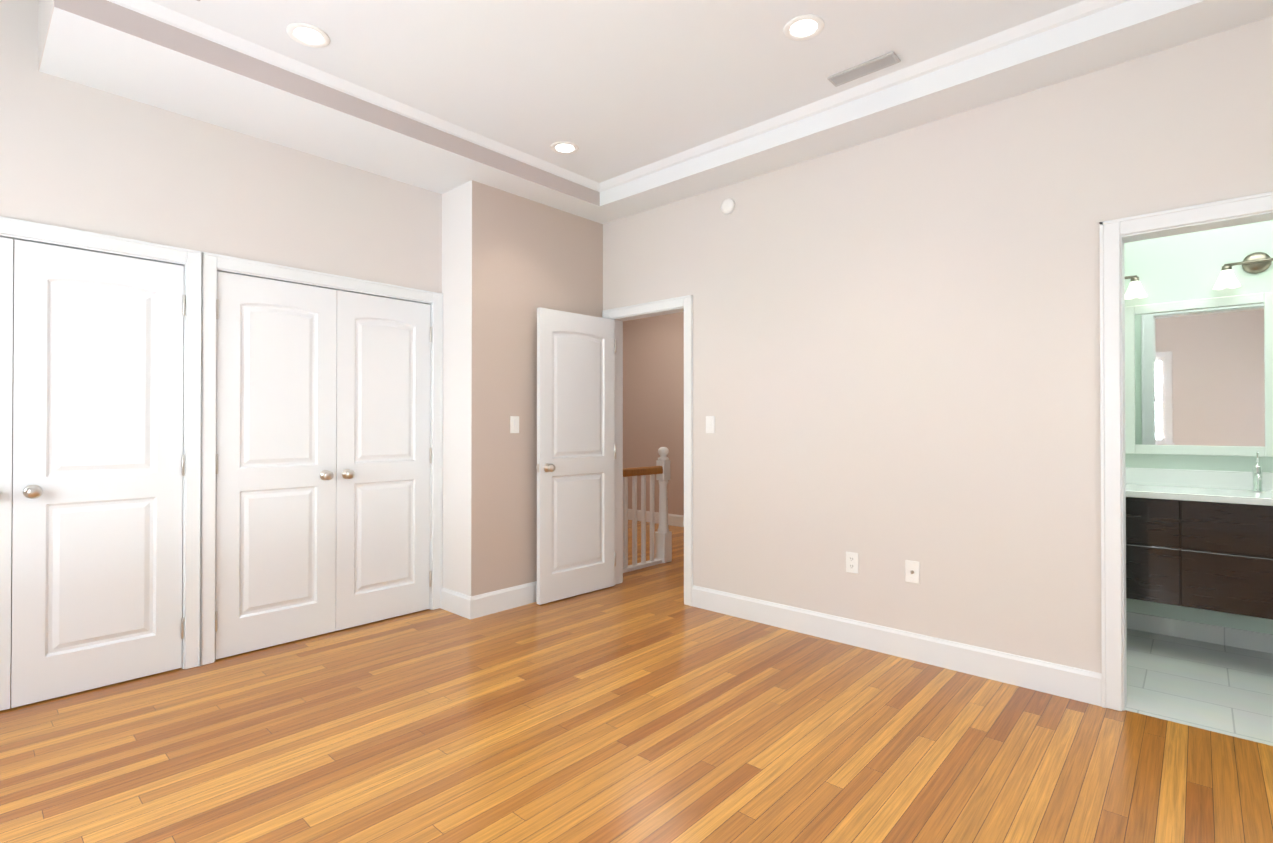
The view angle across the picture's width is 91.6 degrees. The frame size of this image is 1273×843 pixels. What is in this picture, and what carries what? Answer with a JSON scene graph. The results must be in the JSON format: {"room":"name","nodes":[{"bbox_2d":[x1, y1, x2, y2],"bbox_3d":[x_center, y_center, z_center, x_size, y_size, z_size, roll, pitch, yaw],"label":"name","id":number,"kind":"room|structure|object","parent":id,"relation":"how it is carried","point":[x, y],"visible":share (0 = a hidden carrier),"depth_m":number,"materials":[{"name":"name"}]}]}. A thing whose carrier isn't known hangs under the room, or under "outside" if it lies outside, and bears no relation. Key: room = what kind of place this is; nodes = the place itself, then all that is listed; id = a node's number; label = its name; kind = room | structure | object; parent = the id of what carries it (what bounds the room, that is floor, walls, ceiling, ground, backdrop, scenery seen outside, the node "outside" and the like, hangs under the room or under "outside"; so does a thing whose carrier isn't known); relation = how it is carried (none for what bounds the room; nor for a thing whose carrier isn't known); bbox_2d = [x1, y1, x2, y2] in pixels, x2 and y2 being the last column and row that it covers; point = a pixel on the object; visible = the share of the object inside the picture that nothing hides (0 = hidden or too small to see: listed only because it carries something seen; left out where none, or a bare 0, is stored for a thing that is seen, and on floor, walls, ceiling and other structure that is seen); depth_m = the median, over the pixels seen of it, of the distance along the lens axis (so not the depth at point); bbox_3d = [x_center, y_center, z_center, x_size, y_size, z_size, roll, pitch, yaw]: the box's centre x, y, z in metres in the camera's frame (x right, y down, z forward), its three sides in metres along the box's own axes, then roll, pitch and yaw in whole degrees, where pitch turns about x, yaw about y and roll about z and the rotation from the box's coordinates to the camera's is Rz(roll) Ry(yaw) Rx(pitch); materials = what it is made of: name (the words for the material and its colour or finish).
{"room":"empty bedroom","nodes":[
{"label":"empty bedroom","id":0,"kind":"room"},
{"bbox_2d":[11,243,13,593],"bbox_3d":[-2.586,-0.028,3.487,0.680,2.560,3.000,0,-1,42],"label":"closet door","id":1,"kind":"structure","parent":0,"point":[12,426],"depth_m":3.20,"materials":[{"name":"paint"}]},
{"bbox_2d":[38,0,53,70],"bbox_3d":[-0.840,-1.914,1.101,4.890,0.700,0.003,0,-1,42],"label":"wall","id":2,"kind":"structure","parent":0,"point":[46,9],"depth_m":2.58,"materials":[{"name":"beige paint"}]},
{"bbox_2d":[0,0,441,292],"bbox_3d":[-2.607,-0.562,2.872,0.120,3.620,3.695,0,-1,42],"label":"wall","id":3,"kind":"structure","parent":0,"point":[76,156],"depth_m":3.14,"materials":[{"name":"beige paint"}]},
{"bbox_2d":[0,237,12,710],"bbox_3d":[-2.898,0.222,2.440,0.101,2.030,0.614,0,-1,42],"label":"closet door","id":4,"kind":"structure","parent":3,"relation":"in","point":[6,307],"depth_m":2.66,"materials":[{"name":"white paint"}]},
{"bbox_2d":[11,239,185,707],"bbox_3d":[-2.483,0.225,2.897,0.101,2.030,0.614,0,-1,42],"label":"closet door","id":5,"kind":"structure","parent":3,"relation":"in","point":[98,465],"depth_m":2.88,"materials":[{"name":"white paint"}]},
{"bbox_2d":[0,216,202,669],"bbox_3d":[-2.735,0.186,2.709,0.144,2.121,1.372,0,-1,42],"label":"trim","id":6,"kind":"structure","parent":3,"relation":"attached to","point":[189,260],"depth_m":3.13,"materials":[{"name":"white paint"}]},
{"bbox_2d":[215,271,336,658],"bbox_3d":[-1.984,0.229,3.447,0.101,2.030,0.614,0,-1,42],"label":"closet door","id":7,"kind":"structure","parent":3,"relation":"in","point":[276,474],"depth_m":3.44,"materials":[{"name":"white paint"}]},
{"bbox_2d":[199,252,442,666],"bbox_3d":[-1.820,0.193,3.715,0.144,2.121,1.372,0,-1,42],"label":"trim","id":8,"kind":"structure","parent":3,"relation":"attached to","point":[212,264],"depth_m":3.33,"materials":[{"name":"white paint"}]},
{"bbox_2d":[336,290,431,630],"bbox_3d":[-1.569,0.232,3.903,0.101,2.030,0.614,0,-1,42],"label":"closet door","id":9,"kind":"structure","parent":3,"relation":"in","point":[383,463],"depth_m":3.89,"materials":[{"name":"white paint"}]},
{"bbox_2d":[54,0,599,205],"bbox_3d":[-1.224,-1.599,3.378,0.002,0.099,2.855,0,-1,42],"label":"ceiling tray side","id":10,"kind":"structure","parent":0,"point":[124,19],"depth_m":2.95,"materials":[{"name":"paint"}]},
{"bbox_2d":[442,180,471,595],"bbox_3d":[-1.188,-0.144,4.074,0.362,2.800,0.002,0,-1,42],"label":"wall","id":11,"kind":"structure","parent":0,"point":[457,325],"depth_m":4.06,"materials":[{"name":"beige paint"}]},
{"bbox_2d":[441,587,471,618],"bbox_3d":[-1.188,1.186,4.053,0.377,0.140,0.015,0,-1,42],"label":"baseboard return","id":12,"kind":"object","parent":11,"relation":"attached to","point":[455,602],"visible":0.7,"depth_m":4.03,"materials":[{"name":"white paint"}]},
{"bbox_2d":[471,180,602,595],"bbox_3d":[-0.658,-0.142,4.388,0.002,2.800,1.175,0,-1,42],"label":"wall jog","id":13,"kind":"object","parent":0,"point":[529,257],"visible":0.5,"depth_m":4.18,"materials":[{"name":"beige paint"}]},
{"bbox_2d":[471,581,536,618],"bbox_3d":[-0.653,1.188,4.373,0.015,0.140,1.177,0,-1,42],"label":"baseboard","id":14,"kind":"structure","parent":13,"relation":"attached to","point":[488,603],"depth_m":4.11,"materials":[{"name":"white paint"}]},
{"bbox_2d":[510,416,518,432],"bbox_3d":[-0.823,0.022,4.195,0.013,0.115,0.072,0,-1,42],"label":"light switch","id":15,"kind":"object","parent":13,"relation":"attached to","point":[514,424],"visible":1,"depth_m":4.19,"materials":[{"name":"white plastic"}]},
{"bbox_2d":[148,0,1083,182],"bbox_3d":[0.455,-2.026,3.858,8.340,0.680,5.820,0,-1,42],"label":"ceiling","id":16,"kind":"structure","parent":0,"point":[610,89],"depth_m":2.85,"materials":[{"name":"paint"}]},
{"bbox_2d":[286,22,329,47],"bbox_3d":[-1.437,-1.690,2.711,0.172,0.007,0.172,0,-1,42],"label":"recessed light","id":17,"kind":"object","parent":16,"relation":"in","point":[306,34],"visible":1,"depth_m":2.70,"materials":[{"name":"white plastic"}]},
{"bbox_2d":[551,141,578,153],"bbox_3d":[-0.441,-1.683,3.806,0.172,0.007,0.172,0,-1,42],"label":"recessed light","id":18,"kind":"object","parent":16,"relation":"in","point":[563,147],"visible":1,"depth_m":3.80,"materials":[{"name":"white plastic"}]},
{"bbox_2d":[107,0,1129,191],"bbox_3d":[0.353,-1.678,1.946,4.263,0.040,2.855,0,-1,42],"label":"crown molding","id":19,"kind":"structure","parent":16,"relation":"attached to","point":[1074,12],"depth_m":3.03,"materials":[{"name":"paint"}]},
{"bbox_2d":[783,14,824,40],"bbox_3d":[0.718,-1.690,2.658,0.172,0.007,0.172,0,-1,42],"label":"recessed light","id":20,"kind":"object","parent":16,"relation":"in","point":[803,27],"visible":1,"depth_m":2.65,"materials":[{"name":"white plastic"}]},
{"bbox_2d":[827,51,900,86],"bbox_3d":[1.086,-1.687,2.968,0.320,0.010,0.100,0,-1,42],"label":"ceiling vent","id":21,"kind":"object","parent":16,"relation":"in","point":[866,68],"visible":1,"depth_m":2.96,"materials":[{"name":"white plastic"}]},
{"bbox_2d":[0,520,1272,842],"bbox_3d":[-0.386,1.302,3.438,7.630,0.100,7.540,0,-1,42],"label":"floor","id":22,"kind":"structure","parent":0,"point":[642,706],"depth_m":2.35,"materials":[{"name":"brown wood"}]},
{"bbox_2d":[623,447,671,572],"bbox_3d":[0.003,0.746,5.335,0.112,1.036,0.826,0,-1,42],"label":"stair railing","id":23,"kind":"object","parent":22,"relation":"on","point":[660,545],"visible":0.92,"depth_m":5.46,"materials":[{"name":"white paint"}]},
{"bbox_2d":[623,312,683,514],"bbox_3d":[0.854,-0.533,7.337,4.240,3.620,0.120,0,-1,42],"label":"wall","id":24,"kind":"structure","parent":0,"point":[653,385],"depth_m":7.77,"materials":[{"name":"paint"}]},
{"bbox_2d":[628,509,683,526],"bbox_3d":[0.809,1.207,7.275,4.000,0.140,0.015,0,-1,42],"label":"baseboard","id":25,"kind":"structure","parent":24,"relation":"attached to","point":[675,520],"depth_m":7.64,"materials":[{"name":"white paint"}]},
{"bbox_2d":[39,0,1272,223],"bbox_3d":[0.220,-1.626,2.266,4.890,0.140,3.150,0,-1,42],"label":"ceiling","id":26,"kind":"structure","parent":0,"point":[99,56],"depth_m":3.00,"materials":[{"name":"paint"}]},
{"bbox_2d":[603,16,1272,672],"bbox_3d":[1.760,-0.561,3.069,5.360,3.620,0.120,0,-1,42],"label":"wall","id":27,"kind":"structure","parent":0,"point":[895,350],"depth_m":3.17,"materials":[{"name":"beige paint"}]},
{"bbox_2d":[536,307,615,604],"bbox_3d":[-0.423,0.236,4.491,0.167,2.030,0.713,0,-1,44],"label":"hall door","id":28,"kind":"structure","parent":27,"relation":"in","point":[575,468],"depth_m":4.45,"materials":[{"name":"white paint"}]},
{"bbox_2d":[602,295,692,605],"bbox_3d":[0.109,0.199,4.563,0.862,2.121,0.168,0,-1,42],"label":"door frame","id":29,"kind":"structure","parent":27,"relation":"attached to","point":[620,315],"depth_m":4.37,"materials":[{"name":"white paint"}]},
{"bbox_2d":[706,416,714,432],"bbox_3d":[0.490,0.021,4.129,0.072,0.115,0.013,0,-1,42],"label":"switch plate","id":30,"kind":"object","parent":27,"relation":"attached to","point":[710,424],"visible":1,"depth_m":4.12,"materials":[{"name":"white plastic"}]},
{"bbox_2d":[721,198,734,213],"bbox_3d":[0.592,-1.405,4.034,0.100,0.100,0.030,0,-1,42],"label":"smoke detector","id":31,"kind":"object","parent":27,"relation":"attached to","point":[728,206],"visible":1,"depth_m":4.02,"materials":[{"name":"white plastic"}]},
{"bbox_2d":[846,551,858,573],"bbox_3d":[1.209,0.792,3.473,0.072,0.115,0.009,0,-1,42],"label":"electrical outlet plate","id":32,"kind":"object","parent":27,"relation":"attached to","point":[851,562],"visible":1,"depth_m":3.47,"materials":[{"name":"white plastic"}]},
{"bbox_2d":[692,585,1101,706],"bbox_3d":[1.212,1.182,3.464,2.251,0.140,0.015,0,-1,42],"label":"baseboard","id":33,"kind":"structure","parent":27,"relation":"attached to","point":[1078,684],"depth_m":3.22,"materials":[{"name":"white paint"}]},
{"bbox_2d":[905,560,919,583],"bbox_3d":[1.446,0.790,3.250,0.072,0.115,0.020,0,-1,42],"label":"outlet","id":34,"kind":"object","parent":27,"relation":"attached to","point":[912,571],"visible":1,"depth_m":3.25,"materials":[{"name":"white plastic"}]},
{"bbox_2d":[1099,191,1272,710],"bbox_3d":[2.423,0.185,2.461,0.912,2.121,0.168,0,-1,42],"label":"door frame","id":35,"kind":"structure","parent":27,"relation":"attached to","point":[1115,235],"depth_m":2.68,"materials":[{"name":"white paint"}]},
{"bbox_2d":[1124,220,1272,633],"bbox_3d":[3.597,-0.559,3.292,2.940,3.620,0.120,0,-1,42],"label":"wall","id":36,"kind":"structure","parent":0,"point":[1181,267],"depth_m":3.53,"materials":[{"name":"green paint"}]},
{"bbox_2d":[1125,275,1146,299],"bbox_3d":[2.894,-0.833,3.783,0.354,0.183,0.116,0,-1,42],"label":"sconce","id":37,"kind":"object","parent":36,"relation":"attached to","point":[1134,289],"visible":0.31,"depth_m":3.68,"materials":[{"name":"white glass"}]},
{"bbox_2d":[1125,292,1272,456],"bbox_3d":[3.207,-0.253,3.544,0.660,0.890,0.028,0,-1,42],"label":"mirror","id":38,"kind":"object","parent":36,"relation":"attached to","point":[1198,376],"visible":0.88,"depth_m":3.53,"materials":[{"name":"mirror"}]},
{"bbox_2d":[1126,495,1272,619],"bbox_3d":[3.281,0.687,3.158,2.250,0.555,0.490,0,-1,42],"label":"bathroom vanity","id":39,"kind":"object","parent":36,"relation":"attached to","point":[1200,539],"depth_m":3.17,"materials":[{"name":"brown wood"}]},
{"bbox_2d":[1126,483,1272,502],"bbox_3d":[3.277,0.392,3.157,2.270,0.035,0.500,0,-1,42],"label":"countertop","id":40,"kind":"structure","parent":39,"relation":"on","point":[1131,488],"depth_m":3.27,"materials":[{"name":"white stone"}]},
{"bbox_2d":[1251,452,1264,491],"bbox_3d":[3.288,0.268,3.273,0.052,0.213,0.147,0,-1,42],"label":"faucet","id":41,"kind":"object","parent":40,"relation":"on","point":[1257,472],"visible":1,"depth_m":3.29,"materials":[{"name":"silver metal"}]},
{"bbox_2d":[1126,611,1272,653],"bbox_3d":[3.552,1.200,3.231,2.700,0.100,0.012,0,-1,42],"label":"baseboard","id":42,"kind":"structure","parent":36,"relation":"attached to","point":[1240,638],"depth_m":3.53,"materials":[{"name":"tile"}]},
{"bbox_2d":[1126,467,1272,490],"bbox_3d":[3.439,0.326,3.335,2.270,0.100,0.020,0,-1,42],"label":"backsplash","id":43,"kind":"structure","parent":36,"relation":"attached to","point":[1242,480],"depth_m":3.54,"materials":[{"name":"white stone"}]},
{"bbox_2d":[1213,252,1272,289],"bbox_3d":[3.365,-0.835,3.355,0.354,0.183,0.116,0,-1,42],"label":"sconce","id":44,"kind":"object","parent":36,"relation":"attached to","point":[1256,262],"visible":0.98,"depth_m":3.40,"materials":[{"name":"silver metal"}]},
{"bbox_2d":[1125,628,1272,745],"bbox_3d":[3.130,1.297,2.765,2.940,0.100,1.508,0,-1,42],"label":"floor","id":45,"kind":"structure","parent":0,"point":[1222,689],"depth_m":2.94,"materials":[{"name":"white tile"}]}
]}

